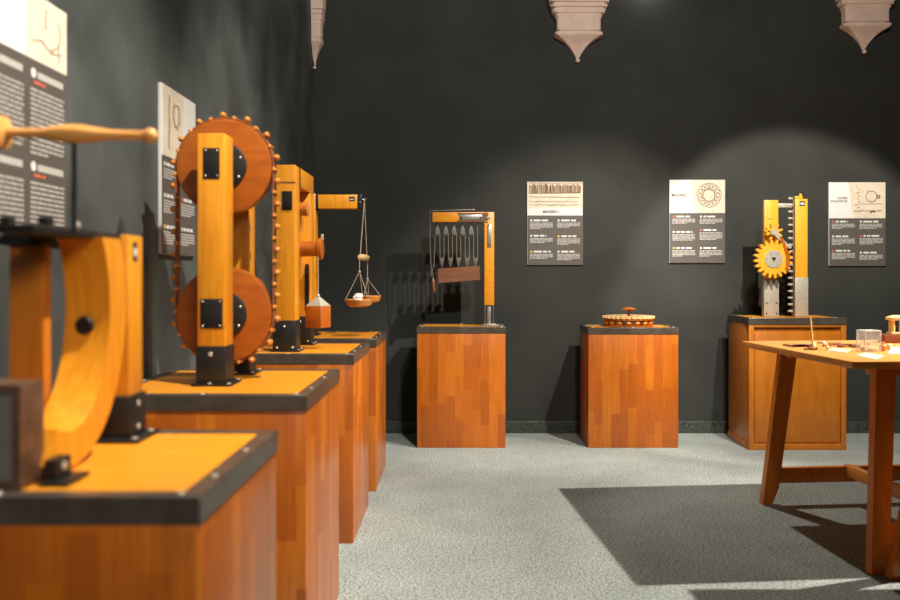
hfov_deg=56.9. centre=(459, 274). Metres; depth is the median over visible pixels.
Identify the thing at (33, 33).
information panel
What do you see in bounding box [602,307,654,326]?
model
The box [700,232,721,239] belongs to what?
print
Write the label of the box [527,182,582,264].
information panel
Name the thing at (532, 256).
print
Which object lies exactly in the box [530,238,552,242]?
print
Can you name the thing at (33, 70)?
print
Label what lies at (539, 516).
floor
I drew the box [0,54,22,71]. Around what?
print
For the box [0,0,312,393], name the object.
wall
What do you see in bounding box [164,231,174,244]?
print
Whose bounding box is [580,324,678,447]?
plinth
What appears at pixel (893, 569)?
work table
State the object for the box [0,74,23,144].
print
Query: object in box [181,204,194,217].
print
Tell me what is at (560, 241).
print
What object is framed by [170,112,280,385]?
machine
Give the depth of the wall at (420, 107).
7.46 m
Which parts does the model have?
knob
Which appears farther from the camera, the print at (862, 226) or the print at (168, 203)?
the print at (862, 226)
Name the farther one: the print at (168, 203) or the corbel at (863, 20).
the corbel at (863, 20)
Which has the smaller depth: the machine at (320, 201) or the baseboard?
the machine at (320, 201)
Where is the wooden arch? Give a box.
[812,341,828,348]
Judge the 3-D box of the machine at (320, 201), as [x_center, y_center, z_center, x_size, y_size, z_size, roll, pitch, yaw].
[-0.848,-0.074,5.772,0.564,0.982,0.499,0,0,0]
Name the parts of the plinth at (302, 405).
panel, edge frame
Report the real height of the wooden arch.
0.048 m
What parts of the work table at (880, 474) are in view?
leg, wooden strip, wooden strip, wooden strip, leg, apron rail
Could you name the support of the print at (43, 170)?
attached to the information panel at (33, 33)
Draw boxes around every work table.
[742,340,899,574]
[886,505,899,579]
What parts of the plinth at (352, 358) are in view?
panel, edge frame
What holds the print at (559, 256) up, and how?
attached to the information panel at (554, 209)
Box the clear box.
[856,330,880,351]
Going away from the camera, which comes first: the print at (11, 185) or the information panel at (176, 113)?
the print at (11, 185)
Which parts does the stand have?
rod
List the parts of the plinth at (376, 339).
edge frame, panel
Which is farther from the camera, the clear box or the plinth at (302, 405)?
the clear box
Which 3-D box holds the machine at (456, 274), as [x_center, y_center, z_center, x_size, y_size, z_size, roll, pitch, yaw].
[0.040,-0.066,7.030,0.595,0.983,0.120,0,0,0]
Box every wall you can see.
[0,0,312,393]
[313,0,899,420]
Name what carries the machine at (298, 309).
on the plinth at (352, 358)
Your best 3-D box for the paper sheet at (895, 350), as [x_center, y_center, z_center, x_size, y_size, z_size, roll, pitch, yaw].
[2.393,0.409,4.498,0.108,0.002,0.502,0,0,30]
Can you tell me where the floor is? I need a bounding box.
[337,433,899,599]
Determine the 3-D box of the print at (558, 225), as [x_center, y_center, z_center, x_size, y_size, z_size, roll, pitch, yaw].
[0.974,-0.448,7.441,0.204,0.044,0.001,0,0,0]
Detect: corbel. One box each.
[311,0,325,68]
[548,0,608,62]
[835,0,894,53]
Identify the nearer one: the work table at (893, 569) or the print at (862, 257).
the work table at (893, 569)
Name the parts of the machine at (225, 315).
bearing plate, bearing plate, post, belt knob, hub plate, hub plate, post, belt knob, belt knob, belt knob, belt knob, belt knob, belt knob, belt knob, belt knob, belt knob, belt knob, belt knob, belt knob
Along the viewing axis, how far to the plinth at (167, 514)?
1.57 m
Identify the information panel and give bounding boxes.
[0,0,66,240]
[158,82,195,255]
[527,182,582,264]
[669,180,724,262]
[828,182,884,265]
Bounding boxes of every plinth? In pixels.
[0,430,277,599]
[142,369,339,599]
[256,342,368,542]
[270,331,385,490]
[417,323,505,447]
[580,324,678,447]
[728,315,846,449]
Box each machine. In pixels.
[0,116,159,489]
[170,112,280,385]
[270,165,330,351]
[313,193,380,334]
[430,209,499,325]
[753,194,807,315]
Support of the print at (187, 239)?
attached to the information panel at (176, 113)
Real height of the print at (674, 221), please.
0.044 m
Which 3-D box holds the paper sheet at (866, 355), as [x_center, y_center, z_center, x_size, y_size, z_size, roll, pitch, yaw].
[2.063,0.409,4.188,0.121,0.002,0.367,0,0,35]
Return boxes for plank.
[877,334,899,342]
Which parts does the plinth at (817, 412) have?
rail, panel, edge frame, panel, rail, rail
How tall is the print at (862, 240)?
0.056 m
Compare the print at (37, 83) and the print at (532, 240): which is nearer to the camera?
the print at (37, 83)
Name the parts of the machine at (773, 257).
post, hub plate, link arm, rack post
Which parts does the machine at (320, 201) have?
post, arm, pan cord, suspension cord, pan cord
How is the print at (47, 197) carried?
attached to the information panel at (33, 33)
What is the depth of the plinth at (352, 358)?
4.39 m
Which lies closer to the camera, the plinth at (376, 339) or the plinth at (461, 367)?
the plinth at (376, 339)
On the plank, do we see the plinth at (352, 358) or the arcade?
the arcade
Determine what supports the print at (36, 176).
on the information panel at (33, 33)
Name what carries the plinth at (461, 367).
on the floor
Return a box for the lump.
[353,293,362,299]
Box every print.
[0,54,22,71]
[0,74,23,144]
[0,155,22,166]
[0,174,23,223]
[31,68,35,77]
[31,87,63,157]
[31,161,35,170]
[31,181,63,225]
[34,80,45,87]
[34,174,45,178]
[38,72,62,89]
[38,165,62,176]
[164,168,174,179]
[164,199,174,213]
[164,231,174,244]
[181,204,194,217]
[181,233,194,245]
[530,224,552,228]
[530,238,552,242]
[530,254,552,258]
[557,224,579,227]
[557,238,579,244]
[557,254,579,259]
[672,219,694,223]
[672,234,694,238]
[672,250,694,254]
[700,219,721,223]
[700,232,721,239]
[700,250,721,254]
[832,224,854,228]
[832,240,854,244]
[832,253,854,258]
[860,224,882,228]
[860,238,882,242]
[860,255,882,259]
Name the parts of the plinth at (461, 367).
panel, edge frame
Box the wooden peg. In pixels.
[879,342,886,350]
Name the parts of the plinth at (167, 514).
panel, edge frame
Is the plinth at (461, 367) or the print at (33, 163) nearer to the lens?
the print at (33, 163)
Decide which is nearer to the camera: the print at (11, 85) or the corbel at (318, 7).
the print at (11, 85)
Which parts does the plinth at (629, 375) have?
panel, edge frame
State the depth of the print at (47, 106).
2.61 m
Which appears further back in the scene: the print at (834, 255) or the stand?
the print at (834, 255)
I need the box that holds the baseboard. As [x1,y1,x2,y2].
[386,421,899,432]
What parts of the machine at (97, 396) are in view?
casing, turned handle, rod, post, label plate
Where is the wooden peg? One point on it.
(883, 346)
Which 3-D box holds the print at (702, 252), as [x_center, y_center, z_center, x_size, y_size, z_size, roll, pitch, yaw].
[2.250,-0.195,7.441,0.204,0.056,0.001,0,0,0]
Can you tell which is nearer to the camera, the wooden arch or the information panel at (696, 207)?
the wooden arch
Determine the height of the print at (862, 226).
0.044 m
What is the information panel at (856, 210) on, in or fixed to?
attached to the wall at (420, 107)
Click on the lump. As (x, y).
(358, 296)
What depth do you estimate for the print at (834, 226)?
7.44 m
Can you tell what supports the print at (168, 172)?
attached to the information panel at (176, 113)
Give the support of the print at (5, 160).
attached to the information panel at (33, 33)
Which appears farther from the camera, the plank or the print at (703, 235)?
the print at (703, 235)
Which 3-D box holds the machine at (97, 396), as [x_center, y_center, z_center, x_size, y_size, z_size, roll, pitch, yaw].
[-0.947,0.029,1.911,0.546,0.775,0.609,0,0,0]
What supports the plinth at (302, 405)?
on the floor
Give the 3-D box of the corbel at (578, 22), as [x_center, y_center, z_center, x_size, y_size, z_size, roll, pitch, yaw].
[1.055,-2.353,7.383,0.603,0.902,0.151,0,0,0]
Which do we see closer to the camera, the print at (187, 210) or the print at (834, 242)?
the print at (187, 210)
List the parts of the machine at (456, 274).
pull handle, guide rod, tie plate, post, tie plate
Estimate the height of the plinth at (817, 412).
1.077 m
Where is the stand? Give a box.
[807,318,817,348]
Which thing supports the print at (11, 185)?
attached to the information panel at (33, 33)
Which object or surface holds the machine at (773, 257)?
on the plinth at (817, 412)
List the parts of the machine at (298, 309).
bearing plate, post, post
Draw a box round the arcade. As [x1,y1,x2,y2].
[886,315,899,334]
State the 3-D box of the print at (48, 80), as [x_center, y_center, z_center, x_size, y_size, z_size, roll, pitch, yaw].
[-1.301,-0.616,2.639,0.001,0.021,0.164,0,0,0]
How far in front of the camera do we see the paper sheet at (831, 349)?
4.48 m
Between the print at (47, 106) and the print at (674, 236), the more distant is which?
the print at (674, 236)
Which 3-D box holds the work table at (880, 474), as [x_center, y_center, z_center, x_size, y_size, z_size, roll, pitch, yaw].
[2.852,0.910,4.635,2.100,1.019,1.240,0,0,-5]
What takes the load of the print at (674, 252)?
attached to the information panel at (696, 207)
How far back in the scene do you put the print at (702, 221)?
7.44 m
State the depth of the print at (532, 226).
7.44 m
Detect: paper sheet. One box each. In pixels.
[826,348,850,352]
[856,353,883,359]
[888,347,899,353]
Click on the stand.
(810, 318)

